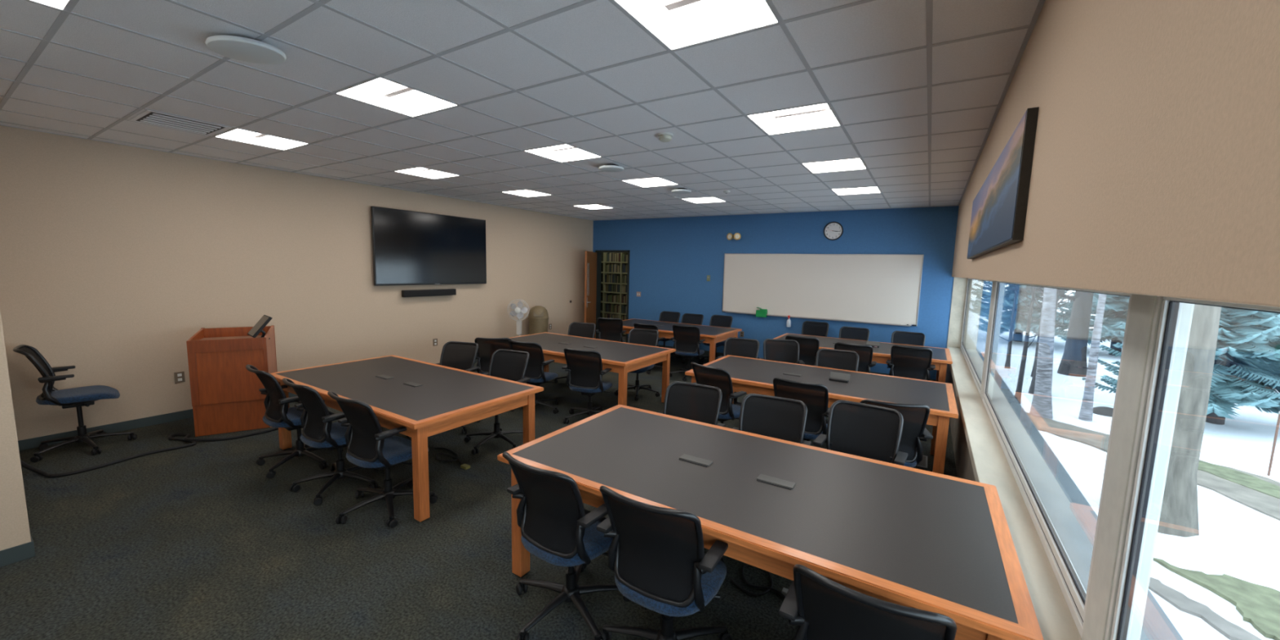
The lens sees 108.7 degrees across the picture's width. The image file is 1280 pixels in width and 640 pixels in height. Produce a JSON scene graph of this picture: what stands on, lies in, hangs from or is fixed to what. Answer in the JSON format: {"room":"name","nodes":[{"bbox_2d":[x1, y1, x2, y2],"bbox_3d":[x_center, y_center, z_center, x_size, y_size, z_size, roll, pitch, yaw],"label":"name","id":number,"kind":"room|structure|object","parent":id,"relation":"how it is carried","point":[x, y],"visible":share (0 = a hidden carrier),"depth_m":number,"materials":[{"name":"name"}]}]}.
{"room":"classroom","nodes":[
{"label":"classroom","id":0,"kind":"room"},
{"bbox_2d":[0,311,31,551],"bbox_3d":[-5.500,-0.235,2.398,2.643,3.436,2.330,5,8,32],"label":"wall","id":1,"kind":"structure","parent":0,"point":[15,531],"depth_m":2.78,"materials":[{"name":"paint"}]},
{"bbox_2d":[0,534,35,567],"bbox_3d":[-5.536,1.422,2.589,2.651,0.100,2.338,5,8,32],"label":"baseboard","id":2,"kind":"structure","parent":1,"relation":"attached to","point":[24,551],"depth_m":2.82,"materials":[{"name":"grey rubber"}]},
{"bbox_2d":[0,125,593,440],"bbox_3d":[-4.245,-0.728,6.994,0.150,3.436,11.492,5,8,32],"label":"wall","id":3,"kind":"structure","parent":0,"point":[113,256],"depth_m":5.36,"materials":[{"name":"paint"}]},
{"bbox_2d":[17,359,477,450],"bbox_3d":[-3.646,0.845,8.052,0.008,0.100,8.992,5,8,32],"label":"baseboard","id":4,"kind":"structure","parent":3,"relation":"attached to","point":[29,443],"depth_m":4.95,"materials":[{"name":"grey rubber"}]},
{"bbox_2d":[370,205,486,285],"bbox_3d":[-3.511,-1.205,7.853,0.106,1.195,2.090,5,8,32],"label":"television","id":5,"kind":"object","parent":3,"relation":"attached to","point":[410,247],"visible":1,"depth_m":7.66,"materials":[{"name":"black plastic"}]},
{"bbox_2d":[401,288,456,297],"bbox_3d":[-3.590,-0.465,7.845,0.106,0.112,0.970,5,8,32],"label":"bar","id":6,"kind":"object","parent":3,"relation":"attached to","point":[433,292],"visible":1,"depth_m":7.76,"materials":[{"name":"black"}]},
{"bbox_2d":[0,334,957,639],"bbox_3d":[-1.409,1.171,7.235,11.100,0.250,15.000,5,8,32],"label":"floor","id":7,"kind":"structure","parent":0,"point":[196,542],"depth_m":2.97,"materials":[{"name":"carpet"}]},
{"bbox_2d":[13,344,137,462],"bbox_3d":[-5.431,0.740,4.450,0.677,1.029,0.681,7,8,40],"label":"office chair","id":8,"kind":"object","parent":7,"relation":"on","point":[79,397],"visible":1,"depth_m":4.37,"materials":[{"name":"black plastic"}]},
{"bbox_2d":[20,400,301,477],"bbox_3d":[-4.628,1.113,4.915,1.007,0.249,2.422,4,7,20],"label":"power cord","id":9,"kind":"object","parent":7,"relation":"on","point":[192,442],"visible":0.77,"depth_m":4.43,"materials":[{"name":"black plastic"}]},
{"bbox_2d":[186,324,277,436],"bbox_3d":[-4.538,0.649,5.171,0.648,1.090,0.580,-3,8,-31],"label":"lectern","id":10,"kind":"object","parent":7,"relation":"on","point":[226,397],"visible":0.86,"depth_m":4.94,"materials":[{"name":"brown wood"}]},
{"bbox_2d":[200,335,261,340],"bbox_3d":[-4.527,0.227,5.122,0.600,0.020,0.500,-3,8,-31],"label":"lectern top","id":11,"kind":"object","parent":10,"relation":"attached to","point":[204,337],"depth_m":5.22,"materials":[{"name":"brown wood"}]},
{"bbox_2d":[247,315,272,339],"bbox_3d":[-4.264,0.087,5.151,0.280,0.263,0.184,7,8,40],"label":"screen","id":12,"kind":"object","parent":10,"relation":"on","point":[264,320],"visible":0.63,"depth_m":5.11,"materials":[{"name":"black"}]},
{"bbox_2d":[245,364,343,478],"bbox_3d":[-3.161,0.861,4.263,0.677,0.944,0.683,6,8,36],"label":"office chair","id":13,"kind":"object","parent":7,"relation":"on","point":[277,414],"visible":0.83,"depth_m":4.07,"materials":[{"name":"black fabric"}]},
{"bbox_2d":[282,377,382,505],"bbox_3d":[-2.526,0.923,3.856,0.679,0.944,0.681,6,8,34],"label":"office chair","id":14,"kind":"object","parent":7,"relation":"on","point":[318,431],"visible":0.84,"depth_m":3.65,"materials":[{"name":"black plastic"}]},
{"bbox_2d":[327,391,437,528],"bbox_3d":[-1.966,0.976,3.509,0.669,0.946,0.669,5,8,32],"label":"office chair","id":15,"kind":"object","parent":7,"relation":"on","point":[368,446],"visible":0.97,"depth_m":3.34,"materials":[{"name":"black plastic"}]},
{"bbox_2d":[269,355,543,522],"bbox_3d":[-2.285,0.954,4.411,2.475,0.779,1.265,5,8,32],"label":"table","id":16,"kind":"object","parent":7,"relation":"on","point":[428,399],"visible":0.91,"depth_m":4.03,"materials":[{"name":"laminate"}]},
{"bbox_2d":[405,435,470,469],"bbox_3d":[-1.927,1.004,4.471,0.821,0.717,0.323,4,7,18],"label":"cable","id":17,"kind":"object","parent":7,"relation":"on","point":[464,466],"visible":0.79,"depth_m":4.44,"materials":[{"name":"black plastic"}]},
{"bbox_2d":[435,341,479,433],"bbox_3d":[-2.215,0.769,5.270,0.678,0.944,0.683,3,7,16],"label":"office chair","id":18,"kind":"object","parent":7,"relation":"on","point":[455,354],"visible":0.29,"depth_m":5.46,"materials":[{"name":"fabric"}]},
{"bbox_2d":[474,337,511,373],"bbox_3d":[-1.950,0.663,6.256,0.678,0.946,0.679,1,7,-6],"label":"office chair","id":19,"kind":"object","parent":7,"relation":"on","point":[486,346],"visible":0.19,"depth_m":5.99,"materials":[{"name":"fabric"}]},
{"bbox_2d":[463,349,530,454],"bbox_3d":[-1.514,0.838,4.824,0.679,0.944,0.682,4,7,22],"label":"office chair","id":20,"kind":"object","parent":7,"relation":"on","point":[507,364],"visible":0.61,"depth_m":4.98,"materials":[{"name":"fabric"}]},
{"bbox_2d":[506,298,529,336],"bbox_3d":[-2.420,0.182,9.199,0.435,1.217,0.400,1,7,-3],"label":"pedestal fan","id":21,"kind":"object","parent":7,"relation":"on","point":[519,310],"visible":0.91,"depth_m":9.09,"materials":[{"name":"grey"}]},
{"bbox_2d":[508,340,559,413],"bbox_3d":[-1.342,0.709,5.993,0.658,0.944,0.677,4,7,22],"label":"office chair","id":22,"kind":"object","parent":7,"relation":"on","point":[536,363],"visible":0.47,"depth_m":5.78,"materials":[{"name":"fabric"}]},
{"bbox_2d":[528,306,548,334],"bbox_3d":[-2.163,0.214,9.781,0.441,1.035,0.443,5,8,32],"label":"waste bin","id":23,"kind":"object","parent":7,"relation":"on","point":[538,317],"visible":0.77,"depth_m":9.60,"materials":[{"name":"beige plastic"}]},
{"bbox_2d":[502,451,630,639],"bbox_3d":[-0.396,1.133,2.485,0.674,0.946,0.662,6,8,35],"label":"office chair","id":24,"kind":"object","parent":7,"relation":"on","point":[556,526],"visible":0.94,"depth_m":2.31,"materials":[{"name":"black plastic"}]},
{"bbox_2d":[554,322,595,386],"bbox_3d":[-1.021,0.551,7.447,0.676,0.944,0.677,3,7,16],"label":"office chair","id":25,"kind":"object","parent":7,"relation":"on","point":[575,329],"visible":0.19,"depth_m":7.66,"materials":[{"name":"fabric"}]},
{"bbox_2d":[561,347,612,423],"bbox_3d":[-0.615,0.771,5.684,0.679,0.926,0.682,4,7,19],"label":"office chair","id":26,"kind":"object","parent":7,"relation":"on","point":[584,367],"visible":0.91,"depth_m":5.47,"materials":[{"name":"fabric"}]},
{"bbox_2d":[509,332,675,405],"bbox_3d":[-0.891,0.738,6.601,2.475,0.779,1.265,5,8,32],"label":"table","id":27,"kind":"object","parent":7,"relation":"on","point":[623,357],"visible":0.68,"depth_m":6.27,"materials":[{"name":"brown wood"}]},
{"bbox_2d":[595,317,626,342],"bbox_3d":[-0.537,0.405,8.828,0.674,0.944,0.669,2,7,6],"label":"office chair","id":28,"kind":"object","parent":7,"relation":"on","point":[609,329],"visible":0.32,"depth_m":8.62,"materials":[{"name":"fabric"}]},
{"bbox_2d":[600,252,627,335],"bbox_3d":[-0.824,-0.795,12.889,2.056,2.400,0.280,5,8,32],"label":"bookcase","id":29,"kind":"object","parent":7,"relation":"on","point":[603,273],"visible":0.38,"depth_m":12.76,"materials":[{"name":"grey"}]},
{"bbox_2d":[613,328,660,400],"bbox_3d":[-0.001,0.644,6.854,0.656,0.953,0.680,4,7,20],"label":"office chair","id":30,"kind":"object","parent":7,"relation":"on","point":[636,335],"visible":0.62,"depth_m":7.00,"materials":[{"name":"fabric"}]},
{"bbox_2d":[633,322,665,374],"bbox_3d":[0.225,0.488,8.490,0.647,0.903,0.684,4,7,25],"label":"office chair","id":31,"kind":"object","parent":7,"relation":"on","point":[651,326],"visible":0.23,"depth_m":8.22,"materials":[{"name":"fabric"}]},
{"bbox_2d":[596,485,731,639],"bbox_3d":[0.118,1.180,2.178,0.673,0.946,0.664,5,8,30],"label":"office chair","id":32,"kind":"object","parent":7,"relation":"on","point":[658,561],"visible":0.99,"depth_m":1.99,"materials":[{"name":"black plastic"}]},
{"bbox_2d":[658,311,679,358],"bbox_3d":[0.561,0.318,9.832,0.669,0.953,0.693,5,7,29],"label":"office chair","id":33,"kind":"object","parent":7,"relation":"on","point":[664,316],"visible":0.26,"depth_m":10.01,"materials":[{"name":"fabric"}]},
{"bbox_2d":[622,318,742,362],"bbox_3d":[0.567,0.502,8.986,2.475,0.779,1.265,5,8,32],"label":"table","id":34,"kind":"object","parent":7,"relation":"on","point":[712,335],"visible":0.42,"depth_m":8.51,"materials":[{"name":"brown wood"}]},
{"bbox_2d":[670,313,703,364],"bbox_3d":[0.995,0.371,9.454,0.668,0.946,0.673,5,8,30],"label":"office chair","id":35,"kind":"object","parent":7,"relation":"on","point":[689,318],"visible":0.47,"depth_m":9.63,"materials":[{"name":"fabric"}]},
{"bbox_2d":[669,324,705,381],"bbox_3d":[0.863,0.533,8.010,0.674,0.946,0.669,4,7,24],"label":"office chair","id":36,"kind":"object","parent":7,"relation":"on","point":[686,340],"visible":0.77,"depth_m":7.82,"materials":[{"name":"fabric"}]},
{"bbox_2d":[658,381,724,426],"bbox_3d":[0.326,1.028,3.555,0.677,0.946,0.678,5,7,27],"label":"office chair","id":37,"kind":"object","parent":7,"relation":"on","point":[690,401],"visible":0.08,"depth_m":3.75,"materials":[{"name":"fabric"}]},
{"bbox_2d":[700,315,733,364],"bbox_3d":[1.553,0.400,9.326,0.679,0.946,0.661,5,8,32],"label":"office chair","id":38,"kind":"object","parent":7,"relation":"on","point":[722,321],"visible":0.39,"depth_m":9.44,"materials":[{"name":"fabric"}]},
{"bbox_2d":[690,362,746,423],"bbox_3d":[0.869,0.901,4.797,0.682,0.944,0.679,-4,9,-42],"label":"office chair","id":39,"kind":"object","parent":7,"relation":"on","point":[720,378],"visible":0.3,"depth_m":4.54,"materials":[{"name":"fabric"}]},
{"bbox_2d":[716,337,759,405],"bbox_3d":[1.265,0.754,6.168,0.645,0.953,0.685,5,7,26],"label":"office chair","id":40,"kind":"object","parent":7,"relation":"on","point":[747,348],"visible":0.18,"depth_m":6.34,"materials":[{"name":"fabric"}]},
{"bbox_2d":[720,556,788,598],"bbox_3d":[1.070,1.298,2.555,1.261,0.717,0.323,5,8,32],"label":"cable","id":41,"kind":"object","parent":7,"relation":"on","point":[784,590],"visible":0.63,"depth_m":2.74,"materials":[{"name":"black plastic"}]},
{"bbox_2d":[497,404,1043,639],"bbox_3d":[0.530,1.226,2.643,2.475,0.779,1.265,5,8,32],"label":"table","id":42,"kind":"object","parent":7,"relation":"on","point":[896,534],"visible":0.86,"depth_m":2.23,"materials":[{"name":"grey laminate"}]},
{"bbox_2d":[732,393,811,445],"bbox_3d":[0.858,1.075,3.264,0.664,0.946,0.676,5,7,28],"label":"office chair","id":43,"kind":"object","parent":7,"relation":"on","point":[772,416],"visible":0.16,"depth_m":3.42,"materials":[{"name":"fabric"}]},
{"bbox_2d":[759,338,804,364],"bbox_3d":[1.890,0.771,6.158,0.680,0.944,0.659,3,7,10],"label":"office chair","id":44,"kind":"object","parent":7,"relation":"on","point":[774,349],"visible":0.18,"depth_m":6.32,"materials":[{"name":"fabric"}]},
{"bbox_2d":[773,377,830,440],"bbox_3d":[1.524,0.977,4.271,0.677,0.946,0.664,6,8,34],"label":"office chair","id":45,"kind":"object","parent":7,"relation":"on","point":[815,396],"visible":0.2,"depth_m":4.04,"materials":[{"name":"fabric"}]},
{"bbox_2d":[785,335,819,365],"bbox_3d":[2.501,0.686,7.033,0.676,0.944,0.683,5,7,28],"label":"office chair","id":46,"kind":"object","parent":7,"relation":"on","point":[808,346],"visible":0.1,"depth_m":6.77,"materials":[{"name":"fabric"}]},
{"bbox_2d":[799,320,829,337],"bbox_3d":[3.208,0.531,8.545,0.675,0.944,0.677,5,8,32],"label":"office chair","id":47,"kind":"object","parent":7,"relation":"on","point":[809,327],"visible":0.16,"depth_m":8.73,"materials":[{"name":"fabric"}]},
{"bbox_2d":[684,355,958,474],"bbox_3d":[1.868,0.961,4.953,2.475,0.849,1.265,5,8,32],"label":"table","id":48,"kind":"object","parent":7,"relation":"on","point":[748,375],"visible":0.7,"depth_m":4.68,"materials":[{"name":"laminate"}]},
{"bbox_2d":[815,348,858,423],"bbox_3d":[2.270,0.865,5.416,0.677,0.944,0.683,5,7,28],"label":"office chair","id":49,"kind":"object","parent":7,"relation":"on","point":[825,357],"visible":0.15,"depth_m":5.61,"materials":[{"name":"fabric"}]},
{"bbox_2d":[838,326,869,341],"bbox_3d":[3.573,0.624,7.810,0.679,0.944,0.683,6,8,34],"label":"office chair","id":50,"kind":"object","parent":7,"relation":"on","point":[845,332],"visible":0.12,"depth_m":7.99,"materials":[{"name":"fabric"}]},
{"bbox_2d":[834,342,876,373],"bbox_3d":[2.962,0.762,6.462,0.659,0.946,0.674,5,8,30],"label":"office chair","id":51,"kind":"object","parent":7,"relation":"on","point":[864,352],"visible":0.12,"depth_m":6.18,"materials":[{"name":"fabric"}]},
{"bbox_2d":[813,400,907,465],"bbox_3d":[1.469,1.103,3.152,0.681,0.946,0.656,6,8,36],"label":"office chair","id":52,"kind":"object","parent":7,"relation":"on","point":[868,431],"visible":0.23,"depth_m":3.28,"materials":[{"name":"fabric"}]},
{"bbox_2d":[773,333,952,382],"bbox_3d":[3.374,0.737,7.237,2.475,0.849,1.265,5,8,32],"label":"table","id":53,"kind":"object","parent":7,"relation":"on","point":[941,357],"visible":0.45,"depth_m":6.92,"materials":[{"name":"laminate"}]},
{"bbox_2d":[778,564,956,639],"bbox_3d":[0.843,1.268,1.748,0.673,0.906,0.676,5,8,32],"label":"office chair","id":54,"kind":"object","parent":7,"relation":"on","point":[827,609],"visible":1,"depth_m":1.51,"materials":[{"name":"black plastic"}]},
{"bbox_2d":[860,399,933,467],"bbox_3d":[2.004,1.052,3.721,0.644,0.953,0.684,4,7,21],"label":"office chair","id":55,"kind":"object","parent":7,"relation":"on","point":[915,417],"visible":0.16,"depth_m":3.47,"materials":[{"name":"fabric"}]},
{"bbox_2d":[887,330,925,368],"bbox_3d":[4.265,0.693,7.359,0.672,0.944,0.675,6,8,34],"label":"office chair","id":56,"kind":"object","parent":7,"relation":"on","point":[897,336],"visible":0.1,"depth_m":7.54,"materials":[{"name":"fabric"}]},
{"bbox_2d":[885,345,935,380],"bbox_3d":[3.718,0.795,6.346,0.679,0.944,0.682,5,8,32],"label":"office chair","id":57,"kind":"object","parent":7,"relation":"on","point":[913,362],"visible":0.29,"depth_m":6.12,"materials":[{"name":"fabric"}]},
{"bbox_2d":[0,0,1045,220],"bbox_3d":[-0.985,-1.725,4.749,7.570,0.024,11.342,5,8,32],"label":"ceiling","id":58,"kind":"structure","parent":0,"point":[916,91],"depth_m":3.03,"materials":[{"name":"tile"}]},
{"bbox_2d":[32,0,68,8],"bbox_3d":[-2.634,-1.458,1.780,0.578,0.082,0.578,5,8,32],"label":"ceiling lamp","id":59,"kind":"object","parent":58,"relation":"attached to","point":[60,4],"visible":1,"depth_m":2.14,"materials":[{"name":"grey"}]},
{"bbox_2d":[128,110,231,136],"bbox_3d":[-3.978,-1.696,3.981,0.550,0.008,0.520,5,8,32],"label":"ceiling vent","id":60,"kind":"object","parent":58,"relation":"in","point":[148,117],"visible":1,"depth_m":3.95,"materials":[{"name":"metal"}]},
{"bbox_2d":[204,35,286,64],"bbox_3d":[-2.099,-1.451,2.452,0.362,0.070,0.290,2,7,3],"label":"ceiling speaker","id":61,"kind":"object","parent":58,"relation":"attached to","point":[239,48],"visible":1,"depth_m":2.41,"materials":[{"name":"white"}]},
{"bbox_2d":[216,128,306,150],"bbox_3d":[-3.672,-1.792,4.467,0.578,0.082,0.578,5,8,32],"label":"ceiling lamp","id":62,"kind":"object","parent":58,"relation":"attached to","point":[237,135],"visible":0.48,"depth_m":4.62,"materials":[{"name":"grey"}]},
{"bbox_2d":[337,77,456,116],"bbox_3d":[-1.709,-1.603,3.246,0.578,0.082,0.578,5,8,32],"label":"ceiling lamp","id":63,"kind":"object","parent":58,"relation":"attached to","point":[381,92],"visible":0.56,"depth_m":3.37,"materials":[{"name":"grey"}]},
{"bbox_2d":[396,167,457,178],"bbox_3d":[-2.747,-1.936,5.934,0.578,0.082,0.578,5,8,32],"label":"ceiling lamp","id":64,"kind":"object","parent":58,"relation":"attached to","point":[420,171],"visible":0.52,"depth_m":6.13,"materials":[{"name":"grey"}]},
{"bbox_2d":[502,190,550,196],"bbox_3d":[-1.821,-2.080,7.400,0.578,0.082,0.578,5,8,32],"label":"ceiling lamp","id":65,"kind":"object","parent":58,"relation":"attached to","point":[522,193],"visible":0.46,"depth_m":7.63,"materials":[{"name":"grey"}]},
{"bbox_2d":[526,144,599,162],"bbox_3d":[-0.783,-1.747,4.713,0.578,0.082,0.578,5,8,32],"label":"ceiling lamp","id":66,"kind":"object","parent":58,"relation":"attached to","point":[564,153],"visible":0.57,"depth_m":4.88,"materials":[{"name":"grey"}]},
{"bbox_2d":[598,164,623,172],"bbox_3d":[-0.323,-1.718,5.173,0.286,0.070,0.260,2,7,3],"label":"ceiling speaker","id":67,"kind":"object","parent":58,"relation":"attached to","point":[607,167],"visible":1,"depth_m":5.11,"materials":[{"name":"white"}]},
{"bbox_2d":[622,177,676,186],"bbox_3d":[0.142,-1.891,6.179,0.578,0.082,0.578,5,8,32],"label":"ceiling lamp","id":68,"kind":"object","parent":58,"relation":"attached to","point":[648,182],"visible":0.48,"depth_m":6.39,"materials":[{"name":"white"}]},
{"bbox_2d":[615,0,777,49],"bbox_3d":[0.255,-1.414,2.026,0.578,0.082,0.578,5,8,32],"label":"ceiling lamp","id":69,"kind":"object","parent":58,"relation":"attached to","point":[677,24],"visible":0.9,"depth_m":2.18,"materials":[{"name":"white"}]},
{"bbox_2d":[747,103,839,134],"bbox_3d":[1.181,-1.558,3.492,0.578,0.082,0.578,5,8,32],"label":"ceiling lamp","id":70,"kind":"object","parent":58,"relation":"attached to","point":[818,116],"visible":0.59,"depth_m":3.63,"materials":[{"name":"white"}]},
{"bbox_2d":[802,158,866,173],"bbox_3d":[2.106,-1.703,4.958,0.578,0.082,0.578,5,8,32],"label":"ceiling lamp","id":71,"kind":"object","parent":58,"relation":"attached to","point":[855,163],"visible":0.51,"depth_m":5.14,"materials":[{"name":"white"}]},
{"bbox_2d":[832,186,879,195],"bbox_3d":[3.032,-1.847,6.425,0.578,0.082,0.578,5,8,32],"label":"ceiling lamp","id":72,"kind":"object","parent":58,"relation":"attached to","point":[864,189],"visible":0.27,"depth_m":6.64,"materials":[{"name":"white"}]},
{"bbox_2d":[592,205,959,379],"bbox_3d":[2.141,-0.875,9.678,7.813,3.436,0.150,5,8,32],"label":"wall","id":73,"kind":"structure","parent":0,"point":[671,260],"depth_m":9.34,"materials":[{"name":"paint"}]},
{"bbox_2d":[595,249,630,342],"bbox_3d":[-0.665,-0.579,11.478,1.030,2.300,0.190,5,8,32],"label":"door frame","id":74,"kind":"structure","parent":73,"relation":"in","point":[598,251],"depth_m":11.62,"materials":[{"name":"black metal"}]},
{"bbox_2d":[582,251,596,338],"bbox_3d":[-1.202,-0.534,11.184,0.171,2.230,0.920,2,7,9],"label":"door","id":75,"kind":"structure","parent":74,"relation":"attached to","point":[590,268],"depth_m":11.05,"materials":[{"name":"brown wood"}]},
{"bbox_2d":[721,253,924,326],"bbox_3d":[3.289,-0.645,8.830,3.600,1.241,0.095,5,8,32],"label":"whiteboard","id":76,"kind":"object","parent":73,"relation":"attached to","point":[864,288],"visible":1,"depth_m":8.69,"materials":[{"name":"plastic"}]},
{"bbox_2d":[724,311,910,326],"bbox_3d":[3.266,-0.038,8.887,3.400,0.022,0.065,5,8,32],"label":"marker tray","id":77,"kind":"object","parent":76,"relation":"on","point":[769,313],"depth_m":8.71,"materials":[{"name":"silver metal"}]},
{"bbox_2d":[823,221,843,239],"bbox_3d":[3.605,-1.659,8.563,0.344,0.344,0.042,5,8,32],"label":"wall clock","id":78,"kind":"object","parent":73,"relation":"attached to","point":[833,230],"visible":1,"depth_m":8.56,"materials":[{"name":"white plastic"}]},
{"bbox_2d":[946,276,967,347],"bbox_3d":[5.322,-0.122,7.648,0.250,1.179,0.012,5,8,32],"label":"trim","id":79,"kind":"structure","parent":73,"relation":"attached to","point":[959,289],"depth_m":7.66,"materials":[{"name":"paint"}]},
{"bbox_2d":[945,364,975,481],"bbox_3d":[2.361,1.318,2.937,0.370,0.620,11.342,5,8,32],"label":"wall","id":80,"kind":"structure","parent":0,"point":[964,468],"depth_m":4.39,"materials":[{"name":"paint"}]},
{"bbox_2d":[946,346,1081,639],"bbox_3d":[2.280,0.967,2.953,0.220,0.070,11.342,5,8,32],"label":"window sill","id":81,"kind":"structure","parent":80,"relation":"attached to","point":[990,465],"depth_m":2.43,"materials":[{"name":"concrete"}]},
{"bbox_2d":[951,0,1279,307],"bbox_3d":[2.413,-1.009,2.674,0.483,1.567,11.342,5,8,32],"label":"wall","id":82,"kind":"structure","parent":0,"point":[1156,165],"depth_m":0.83,"materials":[{"name":"paint"}]},
{"bbox_2d":[960,278,992,395],"bbox_3d":[4.426,0.035,6.080,0.038,1.179,3.610,5,8,32],"label":"window","id":83,"kind":"structure","parent":82,"relation":"in","point":[978,295],"depth_m":5.70,"materials":[{"name":"glass"}]},
{"bbox_2d":[979,280,995,399],"bbox_3d":[3.427,0.194,4.466,0.078,1.179,0.200,5,8,32],"label":"trim","id":84,"kind":"structure","parent":82,"relation":"attached to","point":[993,282],"depth_m":4.46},
{"bbox_2d":[967,106,1039,258],"bbox_3d":[2.279,-0.700,3.002,0.038,0.520,2.720,5,8,32],"label":"print","id":85,"kind":"object","parent":82,"relation":"attached to","point":[999,208],"visible":1,"depth_m":2.15},
{"bbox_2d":[982,280,1132,637],"bbox_3d":[2.434,0.346,2.924,0.038,1.179,3.480,5,8,32],"label":"window","id":86,"kind":"structure","parent":82,"relation":"in","point":[996,392],"depth_m":2.86,"materials":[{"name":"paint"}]},
{"bbox_2d":[1081,293,1194,639],"bbox_3d":[1.477,0.498,1.377,0.078,1.179,0.170,5,8,32],"label":"window frame","id":87,"kind":"structure","parent":82,"relation":"attached to","point":[1142,309],"depth_m":1.34,"materials":[{"name":"metal"}]},
{"bbox_2d":[1104,296,1279,639],"bbox_3d":[0.389,0.665,-0.317,0.038,1.179,3.870,5,8,32],"label":"window","id":88,"kind":"structure","parent":82,"relation":"in","point":[1168,310],"depth_m":1.27,"materials":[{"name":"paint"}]},
{"label":"outside","id":89,"kind":"structure","parent":0,"visible":0},
{"bbox_2d":[1009,301,1279,639],"bbox_3d":[85.235,6.383,14.764,127.700,0.079,190.000,5,8,32],"label":"snow","id":90,"kind":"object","parent":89,"point":[1236,540],"visible":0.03,"depth_m":12.72,"materials":[{"name":"snow"}]},
{"bbox_2d":[1019,286,1059,394],"bbox_3d":[20.266,-3.915,23.366,8.827,15.279,5.694,2,7,5],"label":"bare tree","id":91,"kind":"object","parent":90,"relation":"on","point":[1031,391],"visible":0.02,"depth_m":23.23,"materials":[{"name":"grey plant"}]},
{"bbox_2d":[1018,285,1063,419],"bbox_3d":[17.131,-2.857,18.825,8.618,14.068,5.711,-3,8,-36],"label":"birch tree","id":92,"kind":"object","parent":90,"relation":"on","point":[1042,402],"visible":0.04,"depth_m":19.21,"materials":[{"name":"grey plant"}]},
{"bbox_2d":[1013,284,1074,342],"bbox_3d":[35.545,-5.741,41.249,8.969,15.600,9.954,5,7,26],"label":"spruce tree","id":93,"kind":"object","parent":90,"relation":"on","point":[1020,328],"visible":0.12,"depth_m":40.90,"materials":[{"name":"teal plant"}]},
{"bbox_2d":[1014,284,1075,404],"bbox_3d":[18.411,-0.495,20.784,2.421,8.983,5.379,4,7,23],"label":"sapling","id":94,"kind":"object","parent":90,"relation":"on","point":[1020,383],"visible":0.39,"depth_m":21.22,"materials":[{"name":"grey plant"}]},
{"bbox_2d":[1030,288,1085,377],"bbox_3d":[24.015,-2.973,26.172,7.688,12.963,5.889,-2,8,-31],"label":"bare tree","id":95,"kind":"object","parent":90,"relation":"on","point":[1061,295],"visible":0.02,"depth_m":26.03,"materials":[{"name":"grey plant"}]},
{"bbox_2d":[1040,287,1093,377],"bbox_3d":[26.591,-5.293,27.490,10.592,17.397,10.273,0,7,-10],"label":"tree","id":96,"kind":"object","parent":90,"relation":"on","point":[1073,360],"visible":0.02,"depth_m":27.76,"materials":[{"name":"grey plant"}]},
{"bbox_2d":[1054,292,1129,355],"bbox_3d":[36.911,-4.304,34.700,9.125,14.300,8.222,5,7,28],"label":"spruce tree","id":97,"kind":"object","parent":90,"relation":"on","point":[1116,307],"visible":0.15,"depth_m":35.25,"materials":[{"name":"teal plant"}]},
{"bbox_2d":[1078,293,1106,421],"bbox_3d":[18.911,-2.323,18.634,4.690,13.118,6.219,2,7,1],"label":"birch tree","id":98,"kind":"object","parent":90,"relation":"on","point":[1086,413],"visible":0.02,"depth_m":19.02,"materials":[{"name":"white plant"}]},
{"bbox_2d":[1093,406,1113,417],"bbox_3d":[20.619,4.143,20.210,1.322,0.610,0.921,5,8,32],"label":"boulder","id":99,"kind":"object","parent":90,"relation":"on","point":[1102,411],"visible":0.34,"depth_m":20.09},
{"bbox_2d":[1081,306,1279,424],"bbox_3d":[24.311,-1.756,18.228,7.881,12.350,7.100,0,7,-10],"label":"spruce tree","id":100,"kind":"object","parent":90,"relation":"on","point":[1242,334],"visible":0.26,"depth_m":17.97,"materials":[{"name":"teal plant"}]},
{"bbox_2d":[1157,303,1221,537],"bbox_3d":[13.475,-4.721,10.452,8.205,19.498,7.297,5,8,32],"label":"tree","id":101,"kind":"object","parent":90,"relation":"on","point":[1179,516],"visible":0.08,"depth_m":10.61,"materials":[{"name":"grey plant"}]},
{"bbox_2d":[1152,557,1279,639],"bbox_3d":[11.532,5.299,8.024,1.940,0.115,3.181,3,7,10],"label":"grass patch","id":102,"kind":"structure","parent":90,"relation":"on","point":[1258,605],"depth_m":8.62,"materials":[{"name":"plant"}]},
{"bbox_2d":[1197,460,1279,498],"bbox_3d":[17.984,4.774,13.985,1.233,0.125,3.226,1,7,-3],"label":"grass strip","id":103,"kind":"object","parent":90,"relation":"on","point":[1251,482],"visible":0.44,"depth_m":13.71,"materials":[{"name":"plant"}]},
{"bbox_2d":[1266,410,1279,475],"bbox_3d":[19.411,3.779,14.048,0.068,2.060,0.065,5,8,32],"label":"marker post","id":104,"kind":"object","parent":90,"relation":"on","point":[1278,417],"visible":1,"depth_m":14.04,"materials":[{"name":"brown"}]},
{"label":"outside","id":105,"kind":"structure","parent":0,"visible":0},
{"bbox_2d":[1148,577,1262,639],"bbox_3d":[9.857,5.163,8.865,0.752,0.110,6.254,1,7,-5],"label":"path","id":106,"kind":"structure","parent":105,"point":[1230,630],"depth_m":8.19,"materials":[{"name":"snow"}]},
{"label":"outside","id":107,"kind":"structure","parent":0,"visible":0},
{"bbox_2d":[1026,412,1279,520],"bbox_3d":[16.874,4.751,14.014,4.154,0.110,15.874,1,7,-3],"label":"road","id":108,"kind":"structure","parent":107,"point":[1267,504],"depth_m":13.65,"materials":[{"name":"snow"}]},
{"bbox_3d":[4.827,2.968,6.882,0.280,4.570,26.342,5,8,32],"label":"wall","id":109,"kind":"structure","parent":0,"visible":0},
{"bbox_2d":[1006,390,1183,639],"bbox_3d":[2.499,1.038,2.821,0.300,0.070,11.342,5,8,32],"label":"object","id":110,"kind":"structure","parent":109,"relation":"on","point":[1073,519],"depth_m":2.56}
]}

